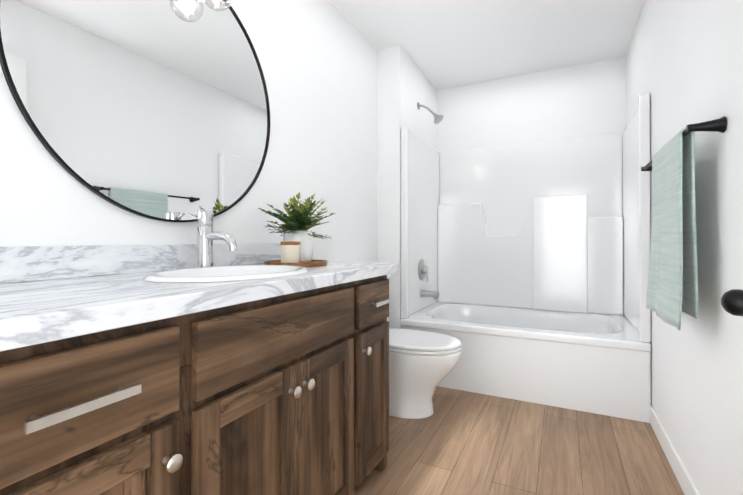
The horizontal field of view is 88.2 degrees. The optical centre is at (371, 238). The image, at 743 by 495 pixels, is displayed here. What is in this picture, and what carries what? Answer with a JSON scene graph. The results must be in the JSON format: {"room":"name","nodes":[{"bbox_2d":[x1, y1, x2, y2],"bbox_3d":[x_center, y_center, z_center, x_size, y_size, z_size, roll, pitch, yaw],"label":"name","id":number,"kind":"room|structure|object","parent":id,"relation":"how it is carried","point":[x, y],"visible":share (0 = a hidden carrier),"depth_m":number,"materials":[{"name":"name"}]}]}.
{"room":"bathroom","nodes":[
{"label":"bathroom","id":0,"kind":"room"},
{"bbox_2d":[0,0,376,262],"bbox_3d":[-0.766,-0.196,1.321,0.120,2.390,3.396,0,0,26],"label":"wall","id":1,"kind":"structure","parent":0,"point":[317,60],"depth_m":1.89,"materials":[{"name":"white paint"}]},
{"bbox_2d":[0,0,269,221],"bbox_3d":[-0.682,-0.533,1.335,0.014,0.954,0.954,0,0,26],"label":"round mirror","id":2,"kind":"object","parent":1,"relation":"attached to","point":[158,110],"visible":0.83,"depth_m":1.24,"materials":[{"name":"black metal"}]},
{"bbox_2d":[0,243,280,283],"bbox_3d":[-0.892,0.063,0.903,0.019,0.088,2.289,0,0,26],"label":"backsplash","id":3,"kind":"structure","parent":1,"relation":"attached to","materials":[{"name":"stone"}]},
{"bbox_2d":[203,0,232,10],"bbox_3d":[-0.577,-1.064,1.403,0.146,0.453,0.540,0,0,26],"label":"light","id":4,"kind":"object","parent":1,"relation":"attached to","point":[229,2],"visible":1,"depth_m":1.41,"materials":[{"name":"clear glass"}]},
{"bbox_2d":[377,45,436,328],"bbox_3d":[0.274,-0.188,3.216,0.300,2.390,0.924,0,0,26],"label":"wall","id":5,"kind":"structure","parent":0,"point":[405,85],"depth_m":2.79,"materials":[{"name":"white paint"}]},
{"bbox_2d":[417,102,442,123],"bbox_3d":[0.470,-1.002,3.046,0.204,0.193,0.088,0,0,26],"label":"shower head","id":6,"kind":"object","parent":5,"relation":"attached to","point":[438,118],"visible":1,"depth_m":3.03},
{"bbox_2d":[329,0,644,89],"bbox_3d":[0.259,-1.441,1.400,1.892,0.100,4.440,0,0,26],"label":"ceiling","id":7,"kind":"structure","parent":0,"point":[444,44],"depth_m":2.58,"materials":[{"name":"white paint"}]},
{"bbox_2d":[355,386,683,494],"bbox_3d":[0.259,1.049,1.390,1.892,0.100,4.440,0,0,26],"label":"floor","id":8,"kind":"structure","parent":0,"point":[459,442],"depth_m":1.78,"materials":[{"name":"brown wood"}]},
{"bbox_2d":[0,210,396,494],"bbox_3d":[-0.645,0.449,0.779,0.571,1.096,2.289,0,0,26],"label":"bathroom vanity","id":9,"kind":"object","parent":8,"relation":"on","point":[204,365],"visible":0.98,"depth_m":0.86,"materials":[{"name":"brown wood"}]},
{"bbox_2d":[0,262,396,351],"bbox_3d":[-0.648,0.127,0.781,0.565,0.040,2.289,0,0,26],"label":"countertop","id":10,"kind":"structure","parent":9,"relation":"on","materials":[{"name":"stone"}]},
{"bbox_2d":[193,210,236,267],"bbox_3d":[-0.543,0.006,1.323,0.207,0.205,0.064,0,0,26],"label":"faucet","id":11,"kind":"object","parent":10,"relation":"on","point":[203,250],"depth_m":1.32,"materials":[{"name":"silver metal"}]},
{"bbox_2d":[143,265,307,281],"bbox_3d":[-0.418,0.175,1.177,0.396,0.156,0.524,0,0,26],"label":"sink","id":12,"kind":"object","parent":10,"relation":"in","point":[206,273],"depth_m":1.19,"materials":[{"name":"white ceramic"}]},
{"bbox_2d":[264,259,326,266],"bbox_3d":[-0.308,0.101,1.575,0.254,0.017,0.254,0,0,26],"label":"tray","id":13,"kind":"object","parent":10,"relation":"on","point":[312,263],"visible":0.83,"depth_m":1.48,"materials":[{"name":"brown wood"}]},
{"bbox_2d":[280,241,299,262],"bbox_3d":[-0.317,0.056,1.501,0.077,0.088,0.077,0,0,26],"label":"candle","id":14,"kind":"object","parent":13,"relation":"on","point":[290,251],"visible":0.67,"depth_m":1.47,"materials":[{"name":"beige wax"}]},
{"bbox_2d":[258,192,335,262],"bbox_3d":[-0.306,-0.046,1.615,0.306,0.293,0.305,0,0,26],"label":"potted plant","id":15,"kind":"object","parent":13,"relation":"on","point":[298,224],"visible":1,"depth_m":1.57,"materials":[{"name":"green plant"}]},
{"bbox_2d":[387,274,461,418],"bbox_3d":[0.177,0.610,2.270,0.712,0.785,0.430,0,0,26],"label":"toilet","id":16,"kind":"object","parent":8,"relation":"on","point":[422,364],"visible":0.6,"depth_m":2.11,"materials":[{"name":"white ceramic"}]},
{"bbox_2d":[400,93,650,422],"bbox_3d":[1.063,0.105,2.814,1.464,1.800,0.934,0,0,26],"label":"bathtub","id":17,"kind":"object","parent":8,"relation":"on","point":[524,271],"visible":0.96,"depth_m":2.95,"materials":[{"name":"white plastic"}]},
{"bbox_2d":[437,56,625,152],"bbox_3d":[1.218,-0.188,3.330,1.892,2.390,0.120,0,0,26],"label":"wall","id":18,"kind":"structure","parent":0,"point":[585,100],"depth_m":3.19,"materials":[{"name":"white paint"}]},
{"bbox_2d":[626,0,742,494],"bbox_3d":[1.026,-0.197,0.948,0.120,2.390,4.320,0,0,26],"label":"wall","id":19,"kind":"structure","parent":0,"point":[684,63],"depth_m":1.31,"materials":[{"name":"white paint"}]},
{"bbox_2d":[650,406,699,494],"bbox_3d":[0.788,0.949,0.612,0.013,0.095,3.274,0,0,26],"label":"baseboard","id":20,"kind":"structure","parent":19,"relation":"attached to","point":[684,479],"depth_m":1.65,"materials":[{"name":"white paint"}]},
{"bbox_2d":[641,116,726,329],"bbox_3d":[1.175,-0.035,1.516,0.116,0.659,0.808,0,0,26],"label":"towel rail","id":21,"kind":"object","parent":19,"relation":"attached to","point":[672,292],"visible":1,"depth_m":1.30,"materials":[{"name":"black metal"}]},
{"bbox_2d":[646,128,698,329],"bbox_3d":[1.099,-0.030,1.419,0.067,0.650,0.445,0,0,26],"label":"towel","id":22,"kind":"object","parent":21,"relation":"hanging from","point":[672,289],"depth_m":1.31,"materials":[{"name":"green fabric"}]},
{"bbox_2d":[721,289,742,315],"bbox_3d":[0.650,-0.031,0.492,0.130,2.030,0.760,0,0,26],"label":"door knob","id":23,"kind":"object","parent":19,"relation":"in","point":[731,301],"depth_m":0.78,"materials":[{"name":"black metal"}]}
]}

